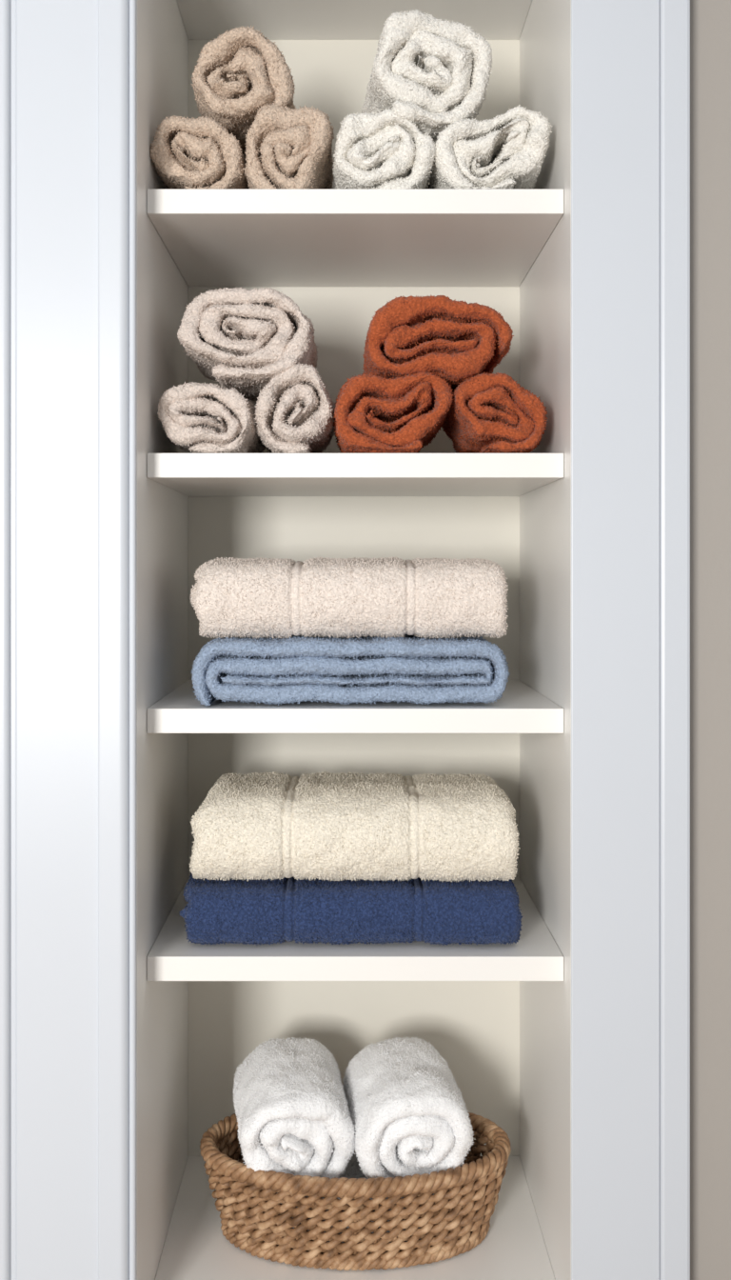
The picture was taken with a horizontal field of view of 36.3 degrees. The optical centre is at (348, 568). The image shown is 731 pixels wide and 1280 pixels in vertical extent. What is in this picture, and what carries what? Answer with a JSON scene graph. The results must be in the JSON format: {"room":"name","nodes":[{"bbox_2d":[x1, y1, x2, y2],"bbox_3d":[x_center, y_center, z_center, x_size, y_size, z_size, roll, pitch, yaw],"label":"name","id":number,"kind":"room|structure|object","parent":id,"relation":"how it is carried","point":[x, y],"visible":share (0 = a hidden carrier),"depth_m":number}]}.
{"room":"linen closet","nodes":[
{"label":"linen closet","id":0,"kind":"room"},
{"bbox_2d":[136,0,188,1279],"bbox_3d":[-0.300,0.162,1.774,0.020,2.277,0.488,0,0,0],"label":"wall","id":1,"kind":"structure","parent":0,"point":[162,40],"depth_m":1.68},
{"bbox_2d":[0,0,136,1279],"bbox_3d":[-0.425,0.000,1.557,0.269,2.600,0.086,0,0,0],"label":"trim","id":2,"kind":"structure","parent":1,"relation":"attached to","point":[68,68],"depth_m":1.52},
{"bbox_2d":[188,39,519,1156],"bbox_3d":[0.010,0.162,2.028,0.640,2.277,0.020,0,0,0],"label":"wall","id":3,"kind":"structure","parent":0,"point":[474,1026],"depth_m":2.02},
{"bbox_2d":[177,0,532,39],"bbox_3d":[0.010,-0.967,1.809,0.600,0.020,0.418,0,0,0],"label":"shelf","id":4,"kind":"object","parent":3,"relation":"attached to","point":[202,19],"visible":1,"depth_m":1.93},
{"bbox_2d":[146,189,563,286],"bbox_3d":[0.010,-0.527,1.809,0.599,0.036,0.418,0,0,0],"label":"closet shelf","id":5,"kind":"object","parent":3,"relation":"attached to","point":[213,237],"visible":1,"depth_m":1.71},
{"bbox_2d":[149,115,249,189],"bbox_3d":[-0.220,-0.605,1.752,0.144,0.122,0.279,0,0,0],"label":"towel","id":6,"kind":"object","parent":5,"relation":"on","point":[187,153],"visible":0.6,"depth_m":1.62},
{"bbox_2d":[243,104,334,189],"bbox_3d":[-0.088,-0.613,1.750,0.137,0.138,0.284,0,0,0],"label":"towel","id":7,"kind":"object","parent":5,"relation":"on","point":[287,148],"visible":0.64,"depth_m":1.62},
{"bbox_2d":[190,25,295,161],"bbox_3d":[-0.158,-0.723,1.757,0.156,0.143,0.283,0,0,0],"label":"towel","id":8,"kind":"object","parent":7,"relation":"on","point":[238,72],"visible":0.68,"depth_m":1.63},
{"bbox_2d":[331,107,437,189],"bbox_3d":[0.051,-0.607,1.750,0.156,0.128,0.288,0,0,0],"label":"towel","id":9,"kind":"object","parent":5,"relation":"on","point":[384,150],"visible":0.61,"depth_m":1.62},
{"bbox_2d":[360,8,493,181],"bbox_3d":[0.117,-0.730,1.748,0.184,0.171,0.284,0,0,-4],"label":"towel","id":10,"kind":"object","parent":9,"relation":"on","point":[433,72],"visible":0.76,"depth_m":1.62},
{"bbox_2d":[427,104,552,189],"bbox_3d":[0.213,-0.612,1.751,0.182,0.136,0.288,0,0,0],"label":"towel","id":11,"kind":"object","parent":5,"relation":"on","point":[508,150],"visible":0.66,"depth_m":1.62},
{"bbox_2d":[146,876,563,980],"bbox_3d":[0.010,0.575,1.809,0.599,0.036,0.418,0,0,0],"label":"closet shelf","id":12,"kind":"object","parent":3,"relation":"attached to","point":[536,956],"visible":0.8,"depth_m":1.60},
{"bbox_2d":[179,872,522,945],"bbox_3d":[0.002,0.511,1.760,0.504,0.091,0.284,0,0,0],"label":"towel","id":13,"kind":"object","parent":12,"relation":"on","point":[255,911],"visible":0.63,"depth_m":1.63},
{"bbox_2d":[188,771,520,881],"bbox_3d":[0.009,0.402,1.764,0.490,0.135,0.279,0,0,0],"label":"towel","id":14,"kind":"object","parent":13,"relation":"on","point":[273,825],"visible":1,"depth_m":1.64},
{"bbox_2d":[146,453,563,496],"bbox_3d":[0.010,-0.148,1.809,0.599,0.036,0.418,0,0,0],"label":"closet shelf","id":15,"kind":"object","parent":3,"relation":"attached to","point":[190,474],"visible":1,"depth_m":1.60},
{"bbox_2d":[157,381,266,453],"bbox_3d":[-0.209,-0.219,1.749,0.148,0.107,0.285,0,0,0],"label":"towel","id":16,"kind":"object","parent":15,"relation":"on","point":[198,417],"visible":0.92,"depth_m":1.62},
{"bbox_2d":[177,286,318,404],"bbox_3d":[-0.152,-0.346,1.756,0.203,0.141,0.283,0,0,0],"label":"towel","id":17,"kind":"object","parent":16,"relation":"on","point":[239,338],"visible":0.93,"depth_m":1.63},
{"bbox_2d":[254,362,335,453],"bbox_3d":[-0.081,-0.237,1.750,0.122,0.141,0.287,0,0,0],"label":"towel","id":18,"kind":"object","parent":15,"relation":"on","point":[294,413],"visible":0.93,"depth_m":1.63},
{"bbox_2d":[332,371,454,453],"bbox_3d":[0.066,-0.229,1.750,0.178,0.132,0.282,0,0,0],"label":"towel","id":19,"kind":"object","parent":15,"relation":"on","point":[373,413],"visible":0.94,"depth_m":1.62},
{"bbox_2d":[442,372,547,453],"bbox_3d":[0.223,-0.228,1.750,0.147,0.124,0.286,0,0,0],"label":"towel","id":20,"kind":"object","parent":15,"relation":"on","point":[488,413],"visible":0.89,"depth_m":1.62},
{"bbox_2d":[362,294,514,393],"bbox_3d":[0.134,-0.340,1.752,0.218,0.128,0.284,0,0,0],"label":"towel","id":21,"kind":"object","parent":20,"relation":"on","point":[452,340],"visible":0.92,"depth_m":1.62},
{"bbox_2d":[146,680,563,733],"bbox_3d":[0.010,0.219,1.809,0.599,0.036,0.418,0,0,0],"label":"closet shelf","id":22,"kind":"object","parent":3,"relation":"attached to","point":[521,709],"visible":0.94,"depth_m":1.60},
{"bbox_2d":[190,634,510,706],"bbox_3d":[0.003,0.150,1.749,0.466,0.099,0.287,0,0,0],"label":"towel","id":23,"kind":"object","parent":22,"relation":"on","point":[412,669],"visible":0.94,"depth_m":1.61},
{"bbox_2d":[189,556,508,639],"bbox_3d":[-0.001,0.043,1.752,0.473,0.121,0.264,0,0,0],"label":"towel","id":24,"kind":"object","parent":23,"relation":"on","point":[392,596],"visible":1,"depth_m":1.63},
{"bbox_2d":[520,0,571,1279],"bbox_3d":[0.320,0.162,1.786,0.020,2.277,0.464,0,0,0],"label":"wall","id":25,"kind":"structure","parent":0,"point":[546,36],"depth_m":1.71},
{"bbox_2d":[571,0,659,1279],"bbox_3d":[0.372,0.000,1.566,0.124,2.600,0.028,0,0,0],"label":"trim","id":26,"kind":"structure","parent":25,"relation":"attached to","point":[615,44],"depth_m":1.55},
{"bbox_2d":[690,0,730,1279],"bbox_3d":[1.038,0.000,1.650,1.124,2.600,0.100,0,0,0],"label":"wall","id":27,"kind":"structure","parent":0,"point":[710,20],"depth_m":1.60},
{"bbox_2d":[660,0,690,1279],"bbox_3d":[0.455,0.000,1.574,0.042,2.600,0.052,0,0,0],"label":"trim","id":28,"kind":"structure","parent":27,"relation":"attached to","point":[674,14],"depth_m":1.55},
{"bbox_3d":[0.000,1.325,0.050,3.200,0.050,4.100,0,0,0],"label":"floor","id":29,"kind":"structure","parent":0,"visible":0},
{"bbox_2d":[154,1155,556,1279],"bbox_3d":[0.010,1.077,1.799,0.600,0.030,0.438,0,0,0],"label":"closet shelf","id":30,"kind":"object","parent":29,"relation":"on","point":[195,1247],"visible":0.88,"depth_m":1.73},
{"bbox_2d":[200,1111,511,1270],"bbox_3d":[0.011,0.985,1.790,0.500,0.152,0.284,0,0,0],"label":"wicker basket","id":31,"kind":"object","parent":30,"relation":"on","point":[459,1212],"visible":0.75,"depth_m":1.69},
{"bbox_2d":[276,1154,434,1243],"bbox_3d":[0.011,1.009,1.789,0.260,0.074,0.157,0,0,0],"label":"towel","id":32,"kind":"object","parent":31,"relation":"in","point":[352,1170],"visible":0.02,"depth_m":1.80},
{"bbox_2d":[232,1037,355,1197],"bbox_3d":[-0.091,0.876,1.790,0.182,0.183,0.214,0,0,-9],"label":"towel","id":33,"kind":"object","parent":32,"relation":"on","point":[293,1117],"visible":0.96,"depth_m":1.71},
{"bbox_2d":[341,1036,474,1198],"bbox_3d":[0.091,0.877,1.792,0.183,0.186,0.210,0,0,-8],"label":"towel","id":34,"kind":"object","parent":32,"relation":"on","point":[410,1115],"visible":0.95,"depth_m":1.71}
]}

